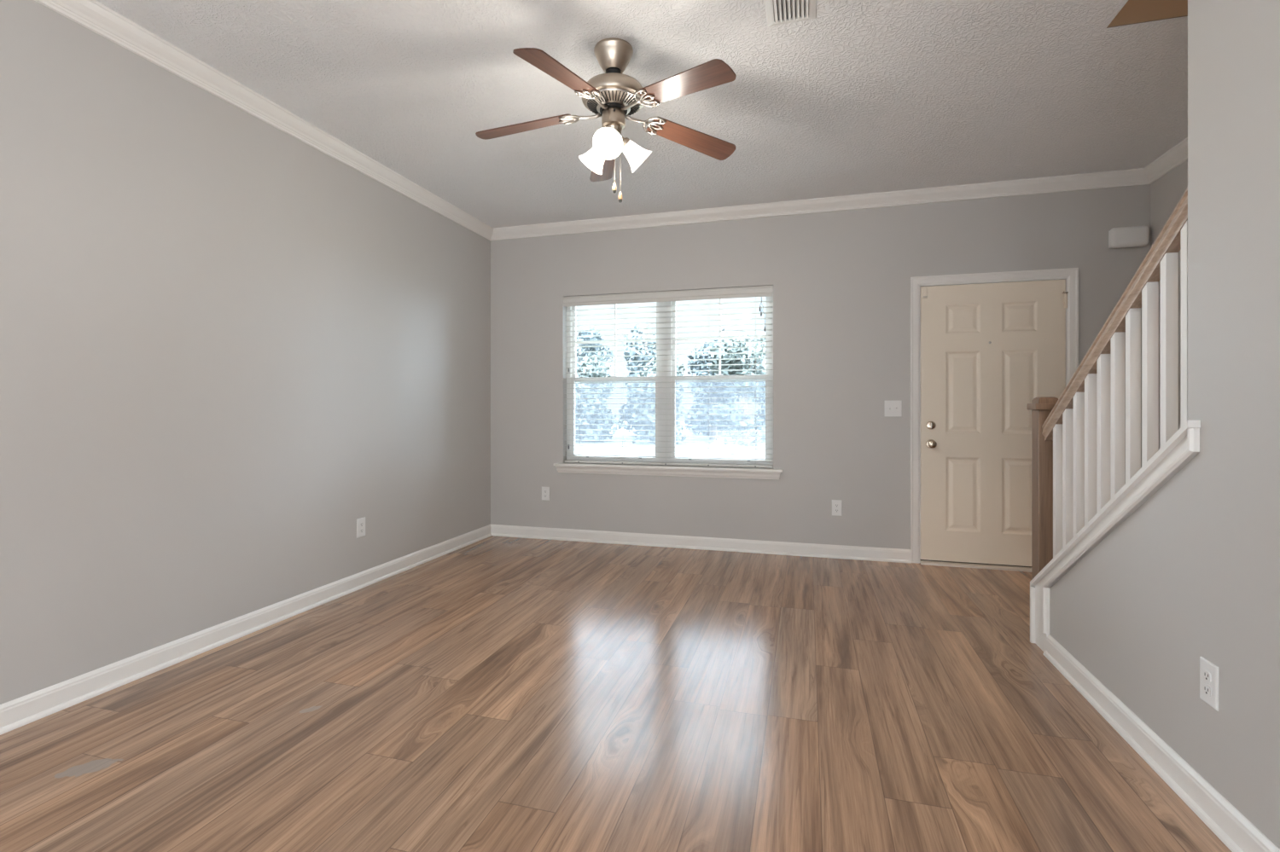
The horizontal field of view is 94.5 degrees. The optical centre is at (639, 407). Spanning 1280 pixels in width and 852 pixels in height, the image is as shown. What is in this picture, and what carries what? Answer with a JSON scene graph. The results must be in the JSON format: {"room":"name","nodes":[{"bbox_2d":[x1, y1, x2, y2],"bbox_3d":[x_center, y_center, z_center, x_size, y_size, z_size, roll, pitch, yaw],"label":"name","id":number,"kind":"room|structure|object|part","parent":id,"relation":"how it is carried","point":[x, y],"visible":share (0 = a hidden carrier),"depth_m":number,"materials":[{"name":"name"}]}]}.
{"room":"empty living room","nodes":[
{"label":"empty living room","id":0,"kind":"room"},
{"bbox_2d":[0,0,490,704],"bbox_3d":[-2.389,-0.220,1.767,0.150,2.700,7.600,0,0,16],"label":"wall","id":1,"kind":"structure","parent":0,"point":[228,346],"depth_m":2.69,"materials":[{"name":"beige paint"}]},
{"bbox_2d":[0,524,491,735],"bbox_3d":[-2.306,1.083,1.738,0.026,0.095,7.290,0,0,16],"label":"baseboard","id":2,"kind":"structure","parent":1,"relation":"attached to","point":[16,713],"depth_m":2.69,"materials":[{"name":"white paint"}]},
{"bbox_2d":[34,0,493,240],"bbox_3d":[-2.287,-1.526,1.733,0.066,0.088,7.290,0,0,16],"label":"crown molding","id":3,"kind":"structure","parent":1,"relation":"attached to","point":[91,14],"depth_m":2.87,"materials":[{"name":"white paint"}]},
{"bbox_2d":[356,517,365,538],"bbox_3d":[-1.754,0.755,3.723,0.008,0.118,0.072,0,0,16],"label":"wall outlet","id":4,"kind":"object","parent":1,"relation":"attached to","point":[360,522],"visible":1,"depth_m":3.71,"materials":[{"name":"white plastic"}]},
{"bbox_2d":[0,535,1231,851],"bbox_3d":[0.036,1.190,1.081,5.192,0.120,7.600,0,0,16],"label":"floor","id":5,"kind":"structure","parent":0,"point":[492,694],"depth_m":2.06,"materials":[{"name":"brown wood"}]},
{"bbox_2d":[920,560,1031,572],"bbox_3d":[2.492,1.121,4.224,0.916,0.018,0.195,0,0,16],"label":"threshold","id":6,"kind":"object","parent":5,"relation":"on","point":[922,562],"visible":0.41,"depth_m":4.17,"materials":[{"name":"silver metal"}]},
{"bbox_2d":[1027,187,1187,580],"bbox_3d":[1.818,0.218,2.324,0.122,1.824,1.281,0,0,16],"label":"stair railing","id":7,"kind":"object","parent":5,"relation":"on","point":[1078,438],"visible":0.75,"depth_m":2.19,"materials":[{"name":"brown wood"}]},
{"bbox_3d":[1.976,0.570,2.881,0.088,1.120,0.088,0,0,16],"label":"newel post","id":8,"kind":"part","parent":7,"relation":"part of","materials":[{"name":"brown wood"}]},
{"bbox_3d":[1.803,-0.268,2.272,0.060,0.852,1.175,0,0,16],"label":"handrail","id":9,"kind":"part","parent":7,"relation":"part of","materials":[{"name":"brown wood"}]},
{"bbox_2d":[95,0,1187,227],"bbox_3d":[0.036,-1.720,1.081,5.192,0.300,7.600,0,0,16],"label":"ceiling","id":10,"kind":"structure","parent":0,"point":[858,96],"depth_m":2.91,"materials":[{"name":"white paint"}]},
{"bbox_2d":[475,37,736,202],"bbox_3d":[-0.150,-1.227,2.583,1.188,0.686,1.203,0,0,16],"label":"ceiling fan","id":11,"kind":"object","parent":10,"relation":"hanging from","point":[613,96],"visible":1,"depth_m":2.53,"materials":[{"name":"brown wood"}]},
{"bbox_3d":[-0.517,-1.261,2.655,0.446,0.006,0.124,-7,11,9],"label":"blade","id":12,"kind":"part","parent":11,"relation":"part of","materials":[{"name":"brown wood"}]},
{"bbox_3d":[-0.300,-1.261,2.229,0.124,0.006,0.446,13,13,25],"label":"blade","id":13,"kind":"part","parent":11,"relation":"part of","materials":[{"name":"brown wood"}]},
{"bbox_3d":[-0.200,-1.116,2.668,0.137,0.136,0.123,0,0,16],"label":"lamp shade","id":14,"kind":"part","parent":11,"relation":"part of","materials":[{"name":"white glass"}]},
{"bbox_3d":[-0.179,-1.261,2.993,0.124,0.006,0.446,-12,-5,-10],"label":"blade","id":15,"kind":"part","parent":11,"relation":"part of","materials":[{"name":"brown wood"}]},
{"bbox_3d":[-0.127,-1.116,2.483,0.127,0.136,0.138,0,0,16],"label":"lamp shade","id":16,"kind":"part","parent":11,"relation":"part of","materials":[{"name":"white glass"}]},
{"bbox_2d":[604,130,616,145],"bbox_3d":[-0.126,-1.153,2.524,0.057,0.092,0.100,0,0,16],"label":"bulb","id":17,"kind":"object","parent":11,"relation":"attached to","point":[610,137],"depth_m":2.49,"materials":[{"name":"white glass"}]},
{"bbox_2d":[621,135,629,147],"bbox_3d":[-0.051,-1.153,2.618,0.089,0.092,0.078,0,0,16],"label":"socket","id":18,"kind":"object","parent":11,"relation":"attached to","point":[625,140],"depth_m":2.59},
{"bbox_3d":[-0.008,-1.116,2.639,0.134,0.136,0.128,0,0,16],"label":"lamp shade","id":19,"kind":"part","parent":11,"relation":"part of","materials":[{"name":"white glass"}]},
{"bbox_3d":[0.172,-1.261,2.304,0.446,0.006,0.124,10,-5,45],"label":"blade","id":20,"kind":"part","parent":11,"relation":"part of","materials":[{"name":"brown wood"}]},
{"bbox_3d":[0.247,-1.261,2.776,0.446,0.006,0.124,8,-16,-27],"label":"blade","id":21,"kind":"part","parent":11,"relation":"part of","materials":[{"name":"brown wood"}]},
{"bbox_2d":[764,0,816,26],"bbox_3d":[0.569,-1.563,2.235,0.194,0.014,0.360,0,0,16],"label":"ceiling vent","id":22,"kind":"object","parent":10,"relation":"in","point":[778,12],"visible":1,"depth_m":2.33,"materials":[{"name":"white plastic"}]},
{"bbox_2d":[490,184,1150,549],"bbox_3d":[1.049,-0.220,4.660,4.892,2.700,0.160,0,0,16],"label":"wall","id":23,"kind":"structure","parent":0,"point":[840,280],"depth_m":4.52,"materials":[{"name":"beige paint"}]},
{"bbox_2d":[541,487,549,500],"bbox_3d":[-0.815,0.742,5.100,0.072,0.118,0.008,0,0,16],"label":"wall outlet","id":24,"kind":"object","parent":23,"relation":"attached to","point":[545,491],"visible":1,"depth_m":5.10,"materials":[{"name":"white plastic"}]},
{"bbox_2d":[553,462,782,479],"bbox_3d":[0.193,0.515,4.840,1.898,0.080,0.131,0,0,16],"label":"window sill","id":25,"kind":"structure","parent":23,"relation":"attached to","point":[573,468],"depth_m":4.78,"materials":[{"name":"white paint"}]},
{"bbox_2d":[566,296,773,468],"bbox_3d":[0.217,-0.239,4.933,1.758,1.428,0.069,0,0,16],"label":"window","id":26,"kind":"structure","parent":23,"relation":"in","point":[660,414],"depth_m":4.91,"materials":[{"name":"white plastic"}]},
{"bbox_3d":[-0.220,0.089,5.042,0.787,0.702,0.026,0,0,16],"label":"sash","id":27,"kind":"part","parent":26,"relation":"part of","materials":[{"name":"glass"}]},
{"bbox_3d":[-0.212,-0.570,5.070,0.787,0.696,0.024,0,0,16],"label":"sash","id":28,"kind":"part","parent":26,"relation":"part of","materials":[{"name":"white plastic"}]},
{"bbox_2d":[563,285,773,468],"bbox_3d":[0.195,-0.240,4.854,1.752,1.418,0.070,0,0,16],"label":"window blind","id":29,"kind":"object","parent":26,"relation":"attached to","point":[761,291],"visible":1,"depth_m":4.83,"materials":[{"name":"white plastic"}]},
{"bbox_3d":[-0.140,-0.219,4.957,0.002,1.348,0.054,0,0,16],"label":"ladder cord","id":30,"kind":"part","parent":29,"relation":"part of","materials":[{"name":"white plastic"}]},
{"bbox_3d":[0.197,0.460,4.862,1.742,0.018,0.050,0,0,16],"label":"rail","id":31,"kind":"part","parent":29,"relation":"part of","materials":[{"name":"white plastic"}]},
{"bbox_3d":[0.644,0.089,4.798,0.793,0.702,0.026,0,0,16],"label":"sash","id":32,"kind":"part","parent":26,"relation":"part of","materials":[{"name":"glass"}]},
{"bbox_3d":[0.652,-0.570,4.826,0.793,0.696,0.024,0,0,16],"label":"sash","id":33,"kind":"part","parent":26,"relation":"part of","materials":[{"name":"white plastic"}]},
{"bbox_2d":[490,524,911,563],"bbox_3d":[0.320,1.083,4.770,3.430,0.095,0.026,0,0,16],"label":"baseboard","id":34,"kind":"structure","parent":23,"relation":"attached to","point":[898,555],"depth_m":4.70,"materials":[{"name":"white paint"}]},
{"bbox_2d":[490,168,1149,240],"bbox_3d":[1.018,-1.526,4.552,4.892,0.088,0.066,0,0,16],"label":"crown molding","id":35,"kind":"structure","parent":23,"relation":"attached to","point":[1132,177],"depth_m":4.41,"materials":[{"name":"white paint"}]},
{"bbox_2d":[832,500,841,516],"bbox_3d":[1.481,0.755,4.451,0.072,0.118,0.008,0,0,16],"label":"wall outlet","id":36,"kind":"object","parent":23,"relation":"attached to","point":[836,504],"visible":1,"depth_m":4.45,"materials":[{"name":"white plastic"}]},
{"bbox_2d":[884,401,901,416],"bbox_3d":[1.858,0.006,4.341,0.117,0.118,0.014,0,0,16],"label":"light switch","id":37,"kind":"object","parent":23,"relation":"attached to","point":[892,408],"visible":1,"depth_m":4.34,"materials":[{"name":"white plastic"}]},
{"bbox_2d":[920,279,1068,567],"bbox_3d":[2.481,0.116,4.162,0.918,1.991,0.114,0,0,16],"label":"door","id":38,"kind":"structure","parent":23,"relation":"in","point":[988,350],"depth_m":4.19,"materials":[{"name":"beige paint"}]},
{"bbox_2d":[922,287,927,298],"bbox_3d":[2.065,-0.832,4.285,0.032,0.073,0.014,0,0,16],"label":"sensor","id":39,"kind":"object","parent":38,"relation":"attached to","point":[924,290],"visible":1,"depth_m":4.28,"materials":[{"name":"beige paint"}]},
{"bbox_3d":[2.098,0.262,4.250,0.066,0.066,0.070,0,0,16],"label":"knob","id":40,"kind":"part","parent":38,"relation":"part of","materials":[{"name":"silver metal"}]},
{"bbox_2d":[910,267,1078,563],"bbox_3d":[2.496,0.089,4.237,1.048,2.081,0.167,0,0,16],"label":"door frame","id":41,"kind":"structure","parent":23,"relation":"attached to","point":[1071,274],"depth_m":4.29,"materials":[{"name":"white paint"}]},
{"bbox_2d":[1108,226,1148,248],"bbox_3d":[3.243,-1.132,3.925,0.215,0.136,0.062,0,0,16],"label":"door chime","id":42,"kind":"object","parent":23,"relation":"attached to","point":[1133,236],"visible":1,"depth_m":3.90,"materials":[{"name":"white plastic"}]},
{"bbox_2d":[1049,0,1279,849],"bbox_3d":[1.727,-1.520,-0.144,1.272,5.300,5.862,0,0,16],"label":"wall","id":43,"kind":"structure","parent":0,"point":[1193,573],"depth_m":1.59,"materials":[{"name":"grey paint"}]},
{"bbox_2d":[1029,420,1200,651],"bbox_3d":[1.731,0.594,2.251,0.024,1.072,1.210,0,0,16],"label":"trim","id":44,"kind":"structure","parent":43,"relation":"attached to","point":[1189,447],"depth_m":2.12,"materials":[{"name":"white paint"}]},
{"bbox_2d":[1043,634,1279,851],"bbox_3d":[1.310,1.083,0.765,0.026,0.095,4.025,0,0,16],"label":"baseboard","id":45,"kind":"structure","parent":43,"relation":"attached to","point":[1223,819],"depth_m":1.79,"materials":[{"name":"white paint"}]},
{"bbox_2d":[1199,657,1218,711],"bbox_3d":[1.562,0.758,1.626,0.008,0.118,0.072,0,0,16],"label":"wall outlet","id":46,"kind":"object","parent":43,"relation":"attached to","point":[1208,672],"visible":1,"depth_m":1.62,"materials":[{"name":"white plastic"}]},
{"bbox_2d":[1202,669,1211,682],"bbox_3d":[1.560,0.739,1.627,0.003,0.027,0.033,0,0,16],"label":"receptacle","id":47,"kind":"object","parent":46,"relation":"attached to","point":[1207,674],"depth_m":1.63,"materials":[{"name":"white plastic"}]},
{"bbox_2d":[1202,684,1211,697],"bbox_3d":[1.560,0.777,1.627,0.003,0.027,0.033,0,0,16],"label":"receptacle","id":48,"kind":"object","parent":46,"relation":"attached to","point":[1207,689],"depth_m":1.63,"materials":[{"name":"white plastic"}]},
{"bbox_2d":[1150,159,1187,449],"bbox_3d":[2.462,-1.470,0.395,0.150,5.200,7.600,0,0,16],"label":"wall","id":49,"kind":"structure","parent":0,"point":[1166,191],"depth_m":3.75,"materials":[{"name":"beige paint"}]},
{"bbox_2d":[1143,137,1187,184],"bbox_3d":[3.101,-1.526,3.052,0.066,0.088,1.819,0,0,16],"label":"crown molding","id":50,"kind":"structure","parent":49,"relation":"attached to","point":[1178,154],"depth_m":3.67,"materials":[{"name":"white paint"}]},
{"label":"outside","id":51,"kind":"structure","parent":0,"visible":0},
{"bbox_2d":[575,420,765,459],"bbox_3d":[1.613,1.430,33.266,65.000,0.200,55.100,0,0,16],"label":"ground","id":52,"kind":"structure","parent":51,"point":[612,445],"depth_m":19.82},
{"bbox_2d":[575,326,605,413],"bbox_3d":[-2.788,-1.157,26.436,2.552,4.989,2.553,0,0,16],"label":"tree","id":53,"kind":"object","parent":52,"relation":"on","point":[599,338],"visible":0.09,"depth_m":26.34,"materials":[{"name":"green plant"}]},
{"bbox_2d":[576,339,613,423],"bbox_3d":[-2.461,-1.000,29.815,2.334,4.769,2.328,0,0,16],"label":"tree","id":54,"kind":"object","parent":52,"relation":"on","point":[608,353],"visible":0.05,"depth_m":29.50,"materials":[{"name":"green plant"}]},
{"bbox_2d":[575,352,620,442],"bbox_3d":[-2.150,-0.407,23.033,2.572,3.560,2.302,0,0,16],"label":"tree","id":55,"kind":"object","parent":52,"relation":"on","point":[592,421],"visible":0.7,"depth_m":22.70,"materials":[{"name":"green plant"}]},
{"bbox_2d":[617,324,656,439],"bbox_3d":[0.256,-1.193,25.683,2.519,5.061,2.488,0,0,16],"label":"tree","id":56,"kind":"object","parent":52,"relation":"on","point":[628,414],"visible":0.27,"depth_m":25.38,"materials":[{"name":"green plant"}]},
{"bbox_2d":[624,331,656,427],"bbox_3d":[0.491,-1.167,28.960,2.466,5.145,2.319,0,0,-18],"label":"tree","id":57,"kind":"object","parent":52,"relation":"on","point":[649,335],"visible":0.06,"depth_m":28.80,"materials":[{"name":"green plant"}]},
{"bbox_2d":[631,356,686,444],"bbox_3d":[0.691,-0.323,22.119,2.111,3.461,2.429,0,0,-1],"label":"tree","id":58,"kind":"object","parent":52,"relation":"on","point":[643,414],"visible":0.38,"depth_m":21.68,"materials":[{"name":"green plant"}]},
{"bbox_2d":[684,346,730,436],"bbox_3d":[3.269,-0.849,28.511,2.227,4.446,2.893,0,0,-9],"label":"tree","id":59,"kind":"object","parent":52,"relation":"on","point":[693,384],"visible":0.07,"depth_m":28.16,"materials":[{"name":"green plant"}]},
{"bbox_2d":[684,328,739,440],"bbox_3d":[3.138,-0.981,24.605,2.444,4.638,2.453,0,0,16],"label":"tree","id":60,"kind":"object","parent":52,"relation":"on","point":[697,425],"visible":0.52,"depth_m":24.31,"materials":[{"name":"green plant"}]},
{"bbox_2d":[704,331,765,446],"bbox_3d":[3.631,-0.680,21.192,2.536,4.099,2.491,0,0,16],"label":"tree","id":61,"kind":"object","parent":52,"relation":"on","point":[741,431],"visible":0.76,"depth_m":20.75,"materials":[{"name":"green plant"}]},
{"bbox_2d":[749,333,765,434],"bbox_3d":[6.186,-1.053,27.534,2.486,4.849,2.505,0,0,16],"label":"tree","id":62,"kind":"object","parent":52,"relation":"on","point":[759,400],"visible":0.04,"depth_m":27.59,"materials":[{"name":"brown plant"}]},
{"bbox_2d":[760,395,765,428],"bbox_3d":[5.990,-0.540,23.781,2.340,3.761,2.279,0,0,16],"label":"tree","id":63,"kind":"object","parent":52,"relation":"on","point":[763,399],"visible":0.02,"depth_m":24.02,"materials":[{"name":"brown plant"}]}
]}

